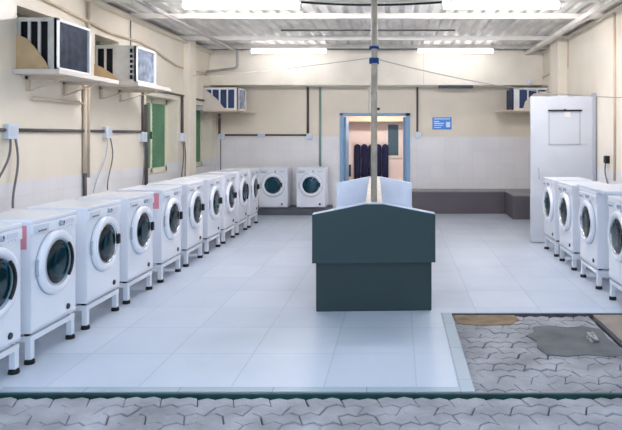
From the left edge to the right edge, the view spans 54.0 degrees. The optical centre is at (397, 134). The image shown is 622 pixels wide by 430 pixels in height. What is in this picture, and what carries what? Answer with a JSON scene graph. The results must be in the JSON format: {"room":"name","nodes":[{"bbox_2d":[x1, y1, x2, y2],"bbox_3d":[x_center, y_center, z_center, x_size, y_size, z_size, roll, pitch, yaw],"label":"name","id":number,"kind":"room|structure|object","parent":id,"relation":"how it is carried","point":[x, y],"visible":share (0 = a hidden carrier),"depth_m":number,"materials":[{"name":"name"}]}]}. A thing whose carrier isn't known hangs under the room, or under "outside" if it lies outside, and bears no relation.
{"room":"laundry","nodes":[
{"label":"laundry","id":0,"kind":"room"},
{"bbox_2d":[0,0,216,211],"bbox_3d":[-4.030,0.037,8.200,0.260,3.585,9.800,0,0,0],"label":"wall","id":1,"kind":"structure","parent":0,"point":[50,170],"depth_m":7.32,"materials":[{"name":"beige paint"}]},
{"bbox_2d":[3,124,18,138],"bbox_3d":[-3.867,-0.035,6.000,0.066,0.150,0.160,0,0,0],"label":"box","id":2,"kind":"object","parent":1,"relation":"attached to","point":[12,130],"visible":1,"depth_m":5.95,"materials":[{"name":"white plastic"}]},
{"bbox_2d":[0,139,11,177],"bbox_3d":[-3.844,0.312,5.817,0.024,0.544,0.309,0,0,-2],"label":"hanging cable","id":3,"kind":"object","parent":2,"relation":"hanging from","point":[10,140],"visible":1,"depth_m":5.92,"materials":[{"name":"grey plastic"}]},
{"bbox_2d":[11,139,18,207],"bbox_3d":[-3.846,0.384,6.028,0.027,0.693,0.114,0,0,-4],"label":"hanging cable","id":4,"kind":"object","parent":2,"relation":"hanging from","point":[16,143],"visible":1,"depth_m":6.04,"materials":[{"name":"grey plastic"}]},
{"bbox_2d":[16,34,47,68],"bbox_3d":[-3.735,-0.850,6.129,0.329,0.360,0.012,0,0,0],"label":"brace","id":5,"kind":"object","parent":1,"relation":"attached to","point":[28,56],"visible":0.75,"depth_m":6.12,"materials":[{"name":"wood"}]},
{"bbox_2d":[31,96,83,104],"bbox_3d":[-3.870,-0.390,6.855,0.040,0.038,1.010,0,0,0],"label":"pipe","id":6,"kind":"object","parent":1,"relation":"attached to","point":[32,97],"visible":1,"depth_m":6.78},
{"bbox_2d":[19,128,104,132],"bbox_3d":[-3.878,-0.050,6.995,0.038,0.036,1.820,0,0,0],"label":"conduit","id":7,"kind":"object","parent":1,"relation":"attached to","point":[20,129],"visible":0.81,"depth_m":6.80,"materials":[{"name":"grey"}]},
{"bbox_2d":[12,69,118,95],"bbox_3d":[-3.660,-0.564,6.710,0.480,0.210,1.300,0,0,0],"label":"wall shelf","id":8,"kind":"object","parent":1,"relation":"attached to","point":[67,77],"visible":1,"depth_m":6.30,"materials":[{"name":"beige laminate"}]},
{"bbox_2d":[17,17,90,74],"bbox_3d":[-3.797,-0.938,6.490,0.606,0.535,0.680,0,0,0],"label":"air conditioner","id":9,"kind":"object","parent":8,"relation":"on","point":[63,44],"visible":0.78,"depth_m":6.20,"materials":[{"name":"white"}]},
{"bbox_2d":[83,85,86,172],"bbox_3d":[-3.870,-0.075,7.420,0.050,1.090,0.052,0,0,0],"label":"pipe","id":10,"kind":"object","parent":1,"relation":"attached to","point":[84,90],"visible":0.75,"depth_m":7.40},
{"bbox_2d":[87,2,89,177],"bbox_3d":[-3.870,-0.565,7.500,0.038,2.190,0.040,0,0,0],"label":"pipe","id":11,"kind":"object","parent":1,"relation":"attached to","point":[88,3],"visible":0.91,"depth_m":7.48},
{"bbox_2d":[102,127,111,137],"bbox_3d":[-3.867,-0.035,7.990,0.066,0.150,0.160,0,0,0],"label":"box","id":12,"kind":"object","parent":1,"relation":"attached to","point":[108,130],"visible":1,"depth_m":7.93,"materials":[{"name":"white plastic"}]},
{"bbox_2d":[42,0,183,68],"bbox_3d":[-3.870,-1.388,7.850,0.036,0.398,5.902,0,0,0],"label":"cable","id":13,"kind":"object","parent":1,"relation":"attached to","point":[47,1],"visible":1,"depth_m":7.93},
{"bbox_2d":[95,82,170,101],"bbox_3d":[-3.600,-0.574,8.170,0.600,0.210,1.100,0,0,0],"label":"wall shelf","id":14,"kind":"object","parent":1,"relation":"attached to","point":[123,87],"visible":0.9,"depth_m":7.84,"materials":[{"name":"beige laminate"}]},
{"bbox_2d":[94,64,119,81],"bbox_3d":[-3.729,-0.795,7.704,0.339,0.230,0.012,0,0,0],"label":"brace","id":15,"kind":"object","parent":14,"relation":"on","point":[99,71],"visible":0.76,"depth_m":7.70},
{"bbox_2d":[95,45,155,84],"bbox_3d":[-3.735,-0.917,8.050,0.731,0.475,0.640,0,0,0],"label":"air conditioner","id":16,"kind":"object","parent":14,"relation":"on","point":[127,63],"visible":0.76,"depth_m":7.76,"materials":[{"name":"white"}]},
{"bbox_2d":[141,93,143,131],"bbox_3d":[-3.878,-0.375,9.120,0.038,0.650,0.040,0,0,0],"label":"conduit","id":17,"kind":"object","parent":1,"relation":"attached to","point":[142,97],"visible":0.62,"depth_m":9.11,"materials":[{"name":"grey"}]},
{"bbox_2d":[144,104,147,184],"bbox_3d":[-3.878,0.180,9.240,0.053,1.300,0.056,0,0,0],"label":"conduit","id":18,"kind":"object","parent":1,"relation":"attached to","point":[145,105],"visible":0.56,"depth_m":9.22,"materials":[{"name":"grey"}]},
{"bbox_2d":[84,0,213,53],"bbox_3d":[-3.850,-1.692,7.850,0.100,0.045,9.100,0,0,0],"label":"trim","id":19,"kind":"structure","parent":1,"relation":"attached to","point":[98,3],"depth_m":8.91,"materials":[{"name":"beige paint"}]},
{"bbox_2d":[146,97,166,172],"bbox_3d":[-4.110,0.005,9.955,0.080,1.250,1.330,0,0,0],"label":"window","id":20,"kind":"structure","parent":1,"relation":"in","point":[157,108],"depth_m":10.22,"materials":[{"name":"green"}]},
{"bbox_2d":[146,103,149,167],"bbox_3d":[-4.118,0.010,9.643,0.044,1.080,0.565,0,0,0],"label":"shutter","id":21,"kind":"object","parent":20,"relation":"attached to","point":[146,103],"depth_m":9.87,"materials":[{"name":"green paint"}]},
{"bbox_2d":[152,103,164,167],"bbox_3d":[-4.118,0.010,10.268,0.044,1.080,0.565,0,0,0],"label":"shutter","id":22,"kind":"object","parent":20,"relation":"attached to","point":[158,109],"depth_m":10.28,"materials":[{"name":"green paint"}]},
{"bbox_2d":[181,96,183,132],"bbox_3d":[-3.878,-0.365,10.780,0.050,0.670,0.052,0,0,0],"label":"conduit","id":23,"kind":"object","parent":1,"relation":"attached to","point":[182,97],"visible":1,"depth_m":10.76,"materials":[{"name":"grey"}]},
{"bbox_2d":[134,0,238,72],"bbox_3d":[-3.538,-1.479,7.662,0.649,0.451,8.925,0,0,0],"label":"ceiling pipe","id":24,"kind":"object","parent":1,"relation":"attached to","point":[142,2],"visible":1,"depth_m":9.71,"materials":[{"name":"grey plastic"}]},
{"bbox_2d":[183,41,195,176],"bbox_3d":[-3.842,-0.062,11.075,0.115,3.385,0.350,0,0,0],"label":"pilaster","id":25,"kind":"object","parent":1,"relation":"attached to","point":[189,49],"visible":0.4,"depth_m":10.92,"materials":[{"name":"beige paint"}]},
{"bbox_2d":[196,110,201,165],"bbox_3d":[-4.110,0.020,12.020,0.080,1.220,1.000,0,0,0],"label":"window","id":26,"kind":"structure","parent":1,"relation":"in","point":[198,113],"depth_m":12.35,"materials":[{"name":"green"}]},
{"bbox_2d":[196,110,199,161],"bbox_3d":[-4.118,0.025,12.250,0.044,1.050,0.400,0,0,0],"label":"shutter","id":27,"kind":"object","parent":26,"relation":"attached to","point":[197,112],"depth_m":12.28,"materials":[{"name":"green paint"}]},
{"bbox_2d":[202,110,254,119],"bbox_3d":[-3.475,-0.404,12.350,0.850,0.190,0.860,0,0,0],"label":"wall shelf","id":28,"kind":"object","parent":1,"relation":"attached to","point":[232,112],"visible":1,"depth_m":12.18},
{"bbox_2d":[203,88,224,109],"bbox_3d":[-3.675,-0.725,12.004,0.449,0.450,0.012,0,0,0],"label":"brace","id":29,"kind":"object","parent":28,"relation":"on","point":[210,103],"visible":1,"depth_m":12.00,"materials":[{"name":"beige laminate"}]},
{"bbox_2d":[196,88,245,110],"bbox_3d":[-3.647,-0.725,12.340,0.906,0.450,0.620,0,0,0],"label":"air conditioner","id":30,"kind":"object","parent":28,"relation":"on","point":[229,98],"visible":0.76,"depth_m":12.08,"materials":[{"name":"white"}]},
{"bbox_2d":[258,166,291,207],"bbox_3d":[-2.555,1.085,12.493,0.598,0.830,0.562,0,0,0],"label":"washing machine","id":31,"kind":"object","parent":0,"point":[275,182],"visible":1,"depth_m":12.27,"materials":[{"name":"white metal"}]},
{"bbox_2d":[0,214,621,388],"bbox_3d":[-0.450,1.730,8.125,6.900,0.200,9.550,0,0,0],"label":"floor","id":32,"kind":"structure","parent":0,"point":[243,313],"depth_m":5.33,"materials":[{"name":"white tile"}]},
{"bbox_2d":[0,343,19,374],"bbox_3d":[-2.850,1.531,3.840,0.515,0.198,0.602,0,0,0],"label":"stand","id":33,"kind":"object","parent":32,"relation":"on","point":[12,351],"visible":0.95,"depth_m":4.08,"materials":[{"name":"white paint"}]},
{"bbox_2d":[0,222,21,350],"bbox_3d":[-2.823,1.017,3.840,0.562,0.830,0.598,0,0,0],"label":"washing machine","id":34,"kind":"object","parent":33,"relation":"on","point":[10,232],"visible":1,"depth_m":3.99,"materials":[{"name":"white metal"}]},
{"bbox_2d":[18,313,74,364],"bbox_3d":[-2.850,1.531,4.545,0.515,0.198,0.602,0,0,0],"label":"stand","id":35,"kind":"object","parent":32,"relation":"on","point":[68,319],"visible":0.63,"depth_m":4.42,"materials":[{"name":"white paint"}]},
{"bbox_2d":[0,210,76,335],"bbox_3d":[-2.823,1.017,4.545,0.562,0.830,0.598,0,0,0],"label":"washing machine","id":36,"kind":"object","parent":35,"relation":"on","point":[48,241],"visible":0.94,"depth_m":4.43,"materials":[{"name":"white metal"}]},
{"bbox_2d":[75,289,118,329],"bbox_3d":[-2.850,1.531,5.310,0.515,0.198,0.602,0,0,0],"label":"stand","id":37,"kind":"object","parent":32,"relation":"on","point":[85,325],"visible":0.47,"depth_m":5.16,"materials":[{"name":"white paint"}]},
{"bbox_2d":[27,200,120,305],"bbox_3d":[-2.823,1.017,5.310,0.562,0.830,0.598,0,0,0],"label":"washing machine","id":38,"kind":"object","parent":37,"relation":"on","point":[98,236],"visible":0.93,"depth_m":5.17,"materials":[{"name":"white metal"}]},
{"bbox_2d":[117,270,152,303],"bbox_3d":[-2.850,1.531,6.070,0.515,0.198,0.602,0,0,0],"label":"stand","id":39,"kind":"object","parent":32,"relation":"on","point":[148,275],"visible":0.47,"depth_m":5.91,"materials":[{"name":"white paint"}]},
{"bbox_2d":[76,192,153,282],"bbox_3d":[-2.823,1.017,6.070,0.562,0.830,0.598,0,0,0],"label":"washing machine","id":40,"kind":"object","parent":39,"relation":"on","point":[136,214],"visible":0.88,"depth_m":5.92,"materials":[{"name":"white metal"}]},
{"bbox_2d":[120,255,180,282],"bbox_3d":[-2.850,1.531,6.900,0.515,0.198,0.602,0,0,0],"label":"stand","id":41,"kind":"object","parent":32,"relation":"on","point":[176,258],"visible":0.44,"depth_m":6.73,"materials":[{"name":"white paint"}]},
{"bbox_2d":[116,185,182,264],"bbox_3d":[-2.823,1.017,6.900,0.562,0.830,0.598,0,0,0],"label":"washing machine","id":42,"kind":"object","parent":41,"relation":"on","point":[167,209],"visible":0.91,"depth_m":6.72,"materials":[{"name":"white metal"}]},
{"bbox_2d":[180,243,202,266],"bbox_3d":[-2.850,1.531,7.700,0.515,0.198,0.602,0,0,0],"label":"stand","id":43,"kind":"object","parent":32,"relation":"on","point":[199,245],"visible":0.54,"depth_m":7.57,"materials":[{"name":"white paint"}]},
{"bbox_2d":[147,180,204,250],"bbox_3d":[-2.823,1.017,7.700,0.562,0.830,0.598,0,0,0],"label":"washing machine","id":44,"kind":"object","parent":43,"relation":"on","point":[192,202],"visible":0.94,"depth_m":7.54,"materials":[{"name":"white metal"}]},
{"bbox_2d":[200,233,220,253],"bbox_3d":[-2.850,1.531,8.500,0.515,0.198,0.602,0,0,0],"label":"stand","id":45,"kind":"object","parent":32,"relation":"on","point":[217,236],"visible":0.48,"depth_m":8.30,"materials":[{"name":"white paint"}]},
{"bbox_2d":[171,176,221,238],"bbox_3d":[-2.823,1.017,8.500,0.562,0.830,0.598,0,0,0],"label":"washing machine","id":46,"kind":"object","parent":45,"relation":"on","point":[212,197],"visible":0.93,"depth_m":8.33,"materials":[{"name":"white metal"}]},
{"bbox_2d":[218,225,234,243],"bbox_3d":[-2.850,1.531,9.280,0.515,0.198,0.602,0,0,0],"label":"stand","id":47,"kind":"object","parent":32,"relation":"on","point":[232,227],"visible":0.41,"depth_m":9.11,"materials":[{"name":"white paint"}]},
{"bbox_2d":[191,173,236,229],"bbox_3d":[-2.823,1.017,9.280,0.562,0.830,0.598,0,0,0],"label":"washing machine","id":48,"kind":"object","parent":47,"relation":"on","point":[228,189],"visible":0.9,"depth_m":9.14,"materials":[{"name":"white metal"}]},
{"bbox_2d":[0,313,474,392],"bbox_3d":[-1.030,1.730,4.655,3.040,0.201,1.690,0,0,0],"label":"trim","id":49,"kind":"structure","parent":32,"relation":"attached to","point":[464,381],"depth_m":3.86,"materials":[{"name":"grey tile"}]},
{"bbox_2d":[233,218,246,234],"bbox_3d":[-2.850,1.531,10.060,0.515,0.198,0.602,0,0,0],"label":"stand","id":50,"kind":"object","parent":32,"relation":"on","point":[244,220],"visible":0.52,"depth_m":9.86,"materials":[{"name":"white paint"}]},
{"bbox_2d":[207,170,248,222],"bbox_3d":[-2.823,1.017,10.060,0.562,0.830,0.598,0,0,0],"label":"washing machine","id":51,"kind":"object","parent":50,"relation":"on","point":[241,183],"visible":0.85,"depth_m":9.90,"materials":[{"name":"white metal"}]},
{"bbox_2d":[246,212,257,227],"bbox_3d":[-2.850,1.531,10.840,0.515,0.198,0.602,0,0,0],"label":"stand","id":52,"kind":"object","parent":32,"relation":"on","point":[256,213],"visible":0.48,"depth_m":10.63,"materials":[{"name":"white paint"}]},
{"bbox_2d":[222,167,259,215],"bbox_3d":[-2.823,1.017,10.840,0.562,0.830,0.598,0,0,0],"label":"washing machine","id":53,"kind":"object","parent":52,"relation":"on","point":[253,181],"visible":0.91,"depth_m":10.72,"materials":[{"name":"white metal"}]},
{"bbox_2d":[257,205,332,214],"bbox_3d":[-2.200,1.565,12.545,1.600,0.130,0.690,0,0,0],"label":"plinth","id":54,"kind":"object","parent":32,"relation":"on","point":[292,209],"visible":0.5,"depth_m":12.20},
{"bbox_2d":[0,393,621,400],"bbox_3d":[0.725,1.732,3.797,6.550,0.196,0.025,0,0,0],"label":"kerb","id":55,"kind":"object","parent":32,"relation":"attached to","point":[199,396],"visible":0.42,"depth_m":3.79,"materials":[{"name":"green paint"}]},
{"bbox_2d":[312,176,434,311],"bbox_3d":[-0.290,1.130,7.329,1.130,1.000,3.660,0,0,-2],"label":"counter","id":56,"kind":"object","parent":32,"relation":"on","point":[367,255],"depth_m":5.53,"materials":[{"name":"green laminate"}]},
{"bbox_2d":[369,0,379,201],"bbox_3d":[-0.227,-0.569,5.701,0.096,2.402,0.097,0,0,-41],"label":"pole","id":57,"kind":"object","parent":56,"relation":"on","point":[373,60],"visible":1,"depth_m":5.67,"materials":[{"name":"metal"}]},
{"bbox_2d":[196,58,368,75],"bbox_3d":[-2.030,-0.910,8.375,0.008,0.367,6.393,0,0,-33],"label":"cable","id":58,"kind":"object","parent":57,"relation":"attached to","point":[363,58],"visible":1,"depth_m":7.13,"materials":[{"name":"grey"}]},
{"bbox_2d":[380,59,621,97],"bbox_3d":[1.407,-0.573,6.400,3.462,0.293,0.010,0,0,-24],"label":"cable","id":59,"kind":"object","parent":57,"relation":"attached to","point":[380,59],"visible":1,"depth_m":6.23,"materials":[{"name":"grey"}]},
{"bbox_2d":[412,189,529,218],"bbox_3d":[1.633,1.393,12.242,2.725,0.475,1.305,0,0,0],"label":"bench","id":60,"kind":"object","parent":32,"relation":"on","point":[515,203],"visible":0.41,"depth_m":12.43,"materials":[{"name":"grey concrete"}]},
{"bbox_2d":[452,313,621,317],"bbox_3d":[1.745,1.732,5.492,2.510,0.196,0.015,0,0,0],"label":"trim","id":61,"kind":"structure","parent":32,"relation":"attached to","point":[590,315],"depth_m":5.49,"materials":[{"name":"metal"}]},
{"bbox_2d":[544,235,560,256],"bbox_3d":[2.350,1.531,8.320,0.515,0.198,0.602,0,0,0],"label":"stand","id":62,"kind":"object","parent":32,"relation":"on","point":[547,238],"visible":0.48,"depth_m":8.14,"materials":[{"name":"white paint"}]},
{"bbox_2d":[543,177,591,241],"bbox_3d":[2.323,1.017,8.320,0.562,0.830,0.598,0,0,0],"label":"washing machine","id":63,"kind":"object","parent":62,"relation":"on","point":[551,191],"visible":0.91,"depth_m":8.14,"materials":[{"name":"white plastic"}]},
{"bbox_2d":[559,245,608,270],"bbox_3d":[2.350,1.531,7.510,0.515,0.198,0.602,0,0,0],"label":"stand","id":64,"kind":"object","parent":32,"relation":"on","point":[562,248],"visible":0.48,"depth_m":7.28,"materials":[{"name":"white paint"}]},
{"bbox_2d":[558,181,606,253],"bbox_3d":[2.323,1.017,7.510,0.562,0.830,0.598,0,0,0],"label":"washing machine","id":65,"kind":"object","parent":64,"relation":"on","point":[569,199],"visible":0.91,"depth_m":7.32,"materials":[{"name":"white plastic"}]},
{"bbox_2d":[580,259,608,289],"bbox_3d":[2.350,1.531,6.620,0.515,0.198,0.602,0,0,0],"label":"stand","id":66,"kind":"object","parent":32,"relation":"on","point":[584,264],"visible":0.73,"depth_m":6.39,"materials":[{"name":"white paint"}]},
{"bbox_2d":[579,187,621,269],"bbox_3d":[2.323,1.017,6.620,0.562,0.830,0.598,0,0,0],"label":"washing machine","id":67,"kind":"object","parent":66,"relation":"on","point":[594,209],"visible":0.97,"depth_m":6.39,"materials":[{"name":"white plastic"}]},
{"bbox_2d":[577,184,621,194],"bbox_3d":[2.377,0.585,6.530,0.585,0.034,0.940,0,0,0],"label":"board","id":68,"kind":"object","parent":67,"relation":"on","point":[607,189],"visible":1,"depth_m":6.49,"materials":[{"name":"white plastic"}]},
{"bbox_2d":[609,279,621,299],"bbox_3d":[2.350,1.531,5.680,0.515,0.198,0.602,0,0,0],"label":"stand","id":69,"kind":"object","parent":32,"relation":"on","point":[613,284],"visible":0.91,"depth_m":5.92,"materials":[{"name":"white paint"}]},
{"bbox_2d":[607,196,621,284],"bbox_3d":[2.323,1.017,5.680,0.562,0.830,0.598,0,0,0],"label":"washing machine","id":70,"kind":"object","parent":69,"relation":"on","point":[614,231],"visible":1,"depth_m":5.74,"materials":[{"name":"white plastic"}]},
{"bbox_2d":[0,316,621,429],"bbox_3d":[0.056,1.662,1.806,8.245,0.036,7.346,0,0,0],"label":"paving","id":71,"kind":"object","parent":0,"point":[501,372],"visible":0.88,"depth_m":3.65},
{"bbox_2d":[296,166,327,207],"bbox_3d":[-1.780,1.085,12.493,0.598,0.830,0.562,0,0,0],"label":"washing machine","id":72,"kind":"object","parent":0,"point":[312,181],"visible":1,"depth_m":12.27,"materials":[{"name":"white metal"}]},
{"bbox_2d":[104,2,621,49],"bbox_3d":[-0.315,-1.812,8.050,7.970,0.043,10.300,0,0,0],"label":"ceiling","id":73,"kind":"structure","parent":0,"point":[210,27],"depth_m":9.72,"materials":[{"name":"metal"}]},
{"bbox_2d":[100,0,621,1],"bbox_3d":[-0.450,-1.752,7.718,7.100,0.075,0.085,0,0,0],"label":"purlin","id":74,"kind":"structure","parent":73,"relation":"attached to","point":[100,0],"depth_m":7.68,"materials":[{"name":"white paint"}]},
{"bbox_2d":[181,1,301,8],"bbox_3d":[-2.000,-1.668,7.700,1.528,0.094,0.100,0,0,0],"label":"fluorescent light","id":75,"kind":"object","parent":74,"relation":"attached to","point":[184,4],"visible":1,"depth_m":7.66,"materials":[{"name":"white"}]},
{"bbox_2d":[301,1,441,5],"bbox_3d":[-0.340,-1.683,7.680,1.802,0.063,0.028,0,0,0],"label":"cable","id":76,"kind":"object","parent":74,"relation":"hanging from","point":[304,2],"visible":0.95,"depth_m":7.67,"materials":[{"name":"black plastic"}]},
{"bbox_2d":[441,1,560,8],"bbox_3d":[1.320,-1.668,7.700,1.528,0.094,0.100,0,0,0],"label":"fluorescent light","id":77,"kind":"object","parent":74,"relation":"attached to","point":[445,4],"visible":1,"depth_m":7.66,"materials":[{"name":"white"}]},
{"bbox_2d":[180,36,553,40],"bbox_3d":[-0.450,-1.752,10.867,7.100,0.075,0.085,0,0,0],"label":"purlin","id":78,"kind":"structure","parent":73,"relation":"attached to","point":[189,38],"depth_m":10.82,"materials":[{"name":"white paint"}]},
{"bbox_2d":[129,13,605,19],"bbox_3d":[-0.450,-1.752,8.867,7.100,0.075,0.085,0,0,0],"label":"purlin","id":79,"kind":"structure","parent":73,"relation":"attached to","point":[144,16],"depth_m":8.83,"materials":[{"name":"white paint"}]},
{"bbox_2d":[281,29,454,30],"bbox_3d":[-0.500,-1.745,10.000,2.900,0.027,0.028,0,0,0],"label":"conduit","id":80,"kind":"object","parent":73,"relation":"attached to","point":[281,29],"visible":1,"depth_m":9.99,"materials":[{"name":"grey"}]},
{"bbox_2d":[199,45,549,48],"bbox_3d":[-0.450,-1.752,11.918,7.100,0.075,0.085,0,0,0],"label":"purlin","id":81,"kind":"structure","parent":73,"relation":"attached to","point":[204,46],"depth_m":11.87,"materials":[{"name":"white paint"}]},
{"bbox_2d":[250,48,327,53],"bbox_3d":[-2.160,-1.668,11.900,1.528,0.094,0.100,0,0,0],"label":"fluorescent light","id":82,"kind":"object","parent":81,"relation":"attached to","point":[252,50],"visible":1,"depth_m":11.86,"materials":[{"name":"white"}]},
{"bbox_2d":[417,48,493,53],"bbox_3d":[1.140,-1.668,11.900,1.528,0.094,0.100,0,0,0],"label":"fluorescent light","id":83,"kind":"object","parent":81,"relation":"attached to","point":[419,50],"visible":1,"depth_m":11.86,"materials":[{"name":"white"}]},
{"bbox_2d":[327,48,416,49],"bbox_3d":[-0.510,-1.700,11.870,1.780,0.024,0.024,0,0,0],"label":"cable","id":84,"kind":"object","parent":83,"relation":"attached to","point":[327,48],"visible":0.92,"depth_m":11.87,"materials":[{"name":"grey plastic"}]},
{"bbox_3d":[-0.450,-1.752,3.418,7.100,0.075,0.085,0,0,0],"label":"purlin","id":85,"kind":"structure","parent":73,"relation":"attached to","visible":0},
{"bbox_2d":[525,0,618,54],"bbox_3d":[2.665,-1.683,7.700,0.090,0.065,9.400,0,0,0],"label":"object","id":86,"kind":"structure","parent":85,"relation":"attached to","point":[604,4],"depth_m":8.99,"materials":[{"name":"white paint"}]},
{"bbox_2d":[106,318,620,424],"bbox_3d":[0.000,1.802,0.242,18.000,0.255,10.485,0,0,0],"label":"ground","id":87,"kind":"structure","parent":0,"point":[573,318],"depth_m":3.76,"materials":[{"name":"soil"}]},
{"bbox_2d":[453,315,518,325],"bbox_3d":[0.790,1.687,5.340,0.580,0.086,0.300,0,0,0],"label":"sand strip","id":88,"kind":"object","parent":87,"relation":"on","point":[474,320],"visible":0.45,"depth_m":5.35,"materials":[{"name":"sand"}]},
{"bbox_2d":[526,325,621,357],"bbox_3d":[1.385,1.688,4.825,0.670,0.084,0.730,0,0,0],"label":"cement patch","id":89,"kind":"structure","parent":87,"relation":"on","point":[551,340],"depth_m":4.76,"materials":[{"name":"concrete"}]},
{"bbox_2d":[593,315,621,340],"bbox_3d":[2.380,1.686,4.695,1.200,0.088,1.590,0,0,0],"label":"concrete slab","id":90,"kind":"object","parent":87,"relation":"on","point":[613,323],"visible":0.5,"depth_m":5.25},
{"bbox_2d":[595,320,621,347],"bbox_3d":[1.755,1.730,4.540,0.040,0.200,1.480,0,0,0],"label":"kerb","id":91,"kind":"object","parent":87,"relation":"on","point":[600,324],"visible":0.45,"depth_m":4.95,"materials":[{"name":"grey"}]},
{"bbox_2d":[344,116,404,121],"bbox_3d":[-0.500,-0.655,15.350,4.200,0.630,0.500,0,0,0],"label":"ceiling","id":92,"kind":"structure","parent":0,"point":[351,118],"depth_m":15.10,"materials":[{"name":"beige"}]},
{"bbox_2d":[349,122,402,180],"bbox_3d":[-0.500,0.330,14.400,4.400,2.800,2.600,0,0,0],"label":"wall","id":93,"kind":"structure","parent":0,"point":[359,132],"depth_m":15.60,"materials":[{"name":"white paint"}]},
{"bbox_2d":[353,122,400,157],"bbox_3d":[-0.545,0.130,15.545,1.230,0.920,0.110,0,0,0],"label":"window","id":94,"kind":"structure","parent":93,"relation":"in","point":[393,129],"depth_m":15.54,"materials":[{"name":"white"}]},
{"bbox_2d":[354,144,360,178],"bbox_3d":[-1.050,0.708,15.499,0.172,0.952,0.133,0,0,0],"label":"garment","id":95,"kind":"object","parent":94,"relation":"hanging from","point":[357,148],"visible":0.94,"depth_m":15.45,"materials":[{"name":"blue fabric"}]},
{"bbox_2d":[361,144,367,177],"bbox_3d":[-0.868,0.708,15.499,0.172,0.952,0.134,0,0,0],"label":"garment","id":96,"kind":"object","parent":94,"relation":"hanging from","point":[364,148],"visible":0.92,"depth_m":15.44,"materials":[{"name":"blue fabric"}]},
{"bbox_2d":[368,144,370,175],"bbox_3d":[-0.688,0.707,15.501,0.172,0.952,0.134,0,0,0],"label":"garment","id":97,"kind":"object","parent":94,"relation":"hanging from","point":[369,146],"visible":0.39,"depth_m":15.44,"materials":[{"name":"blue fabric"}]},
{"bbox_2d":[377,144,381,176],"bbox_3d":[-0.510,0.707,15.501,0.172,0.953,0.133,0,0,0],"label":"garment","id":98,"kind":"object","parent":94,"relation":"hanging from","point":[379,147],"visible":0.64,"depth_m":15.44,"materials":[{"name":"blue fabric"}]},
{"bbox_2d":[382,144,387,177],"bbox_3d":[-0.332,0.708,15.501,0.172,0.952,0.134,0,0,0],"label":"garment","id":99,"kind":"object","parent":94,"relation":"hanging from","point":[385,146],"visible":0.91,"depth_m":15.45,"materials":[{"name":"blue fabric"}]},
{"bbox_2d":[209,50,542,86],"bbox_3d":[-0.450,-1.393,12.650,6.900,0.725,0.500,0,0,0],"label":"bulkhead","id":100,"kind":"object","parent":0,"point":[509,68],"visible":0.79,"depth_m":12.40,"materials":[{"name":"paint"}]},
{"bbox_2d":[438,85,472,87],"bbox_3d":[1.200,-1.000,12.480,0.720,0.060,0.080,0,0,0],"label":"bar","id":101,"kind":"object","parent":100,"relation":"attached to","point":[439,86],"visible":1,"depth_m":12.44,"materials":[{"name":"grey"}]},
{"bbox_2d":[217,87,537,208],"bbox_3d":[-0.450,0.037,13.000,7.420,3.585,0.200,0,0,0],"label":"wall","id":102,"kind":"structure","parent":0,"point":[484,148],"depth_m":12.90,"materials":[{"name":"beige paint"}]},
{"bbox_2d":[307,87,308,133],"bbox_3d":[-1.935,-0.522,12.878,0.050,1.005,0.052,0,0,0],"label":"conduit","id":103,"kind":"object","parent":102,"relation":"attached to","point":[307,87],"visible":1,"depth_m":12.86,"materials":[{"name":"grey"}]},
{"bbox_2d":[319,87,320,165],"bbox_3d":[-1.670,-0.147,12.870,0.046,1.755,0.048,0,0,0],"label":"pipe","id":104,"kind":"object","parent":102,"relation":"attached to","point":[319,87],"visible":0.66,"depth_m":12.85,"materials":[{"name":"green"}]},
{"bbox_2d":[340,113,409,181],"bbox_3d":[-0.495,0.580,13.360,1.510,2.100,0.980,0,0,0],"label":"door frame","id":105,"kind":"structure","parent":102,"relation":"in","point":[344,121],"depth_m":12.87,"materials":[{"name":"blue paint"}]},
{"bbox_2d":[432,117,451,128],"bbox_3d":[0.945,-0.250,12.892,0.410,0.260,0.016,0,0,0],"label":"wall sign","id":106,"kind":"object","parent":102,"relation":"attached to","point":[437,122],"visible":1,"depth_m":12.89,"materials":[{"name":"blue"}]},
{"bbox_2d":[538,4,621,183],"bbox_3d":[3.130,0.037,8.200,0.260,3.585,9.800,0,0,0],"label":"wall","id":107,"kind":"structure","parent":0,"point":[590,69],"depth_m":8.80,"materials":[{"name":"beige paint"}]},
{"bbox_2d":[495,110,529,116],"bbox_3d":[2.530,-0.404,12.380,0.940,0.190,0.800,0,0,0],"label":"wall shelf","id":108,"kind":"object","parent":107,"relation":"attached to","point":[514,112],"visible":0.52,"depth_m":12.23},
{"bbox_2d":[506,88,546,109],"bbox_3d":[2.747,-0.725,12.375,0.906,0.450,0.630,0,0,0],"label":"air conditioner","id":109,"kind":"object","parent":108,"relation":"on","point":[515,98],"visible":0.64,"depth_m":12.11,"materials":[{"name":"white"}]},
{"bbox_2d":[523,91,547,109],"bbox_3d":[2.749,-0.695,12.034,0.499,0.390,0.012,0,0,0],"label":"brace","id":110,"kind":"object","parent":108,"relation":"on","point":[527,102],"visible":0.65,"depth_m":12.03,"materials":[{"name":"beige laminate"}]},
{"bbox_2d":[550,36,566,95],"bbox_3d":[2.915,-0.062,10.910,0.170,3.385,0.580,0,0,0],"label":"pilaster","id":111,"kind":"object","parent":107,"relation":"attached to","point":[558,47],"visible":0.24,"depth_m":10.62,"materials":[{"name":"beige paint"}]},
{"bbox_2d":[530,93,595,241],"bbox_3d":[2.493,0.495,9.048,0.985,2.250,0.115,0,0,0],"label":"door","id":112,"kind":"structure","parent":107,"relation":"in","point":[562,128],"depth_m":9.05,"materials":[{"name":"grey paint"}]},
{"bbox_2d":[541,5,621,52],"bbox_3d":[2.975,-1.702,7.850,0.050,0.025,9.100,0,0,0],"label":"trim","id":113,"kind":"structure","parent":107,"relation":"attached to","point":[619,7],"depth_m":9.10,"materials":[{"name":"beige paint"}]},
{"bbox_2d":[613,13,615,180],"bbox_3d":[2.984,-0.525,8.270,0.030,2.310,0.032,0,0,0],"label":"conduit","id":114,"kind":"object","parent":107,"relation":"attached to","point":[614,14],"visible":1,"depth_m":8.26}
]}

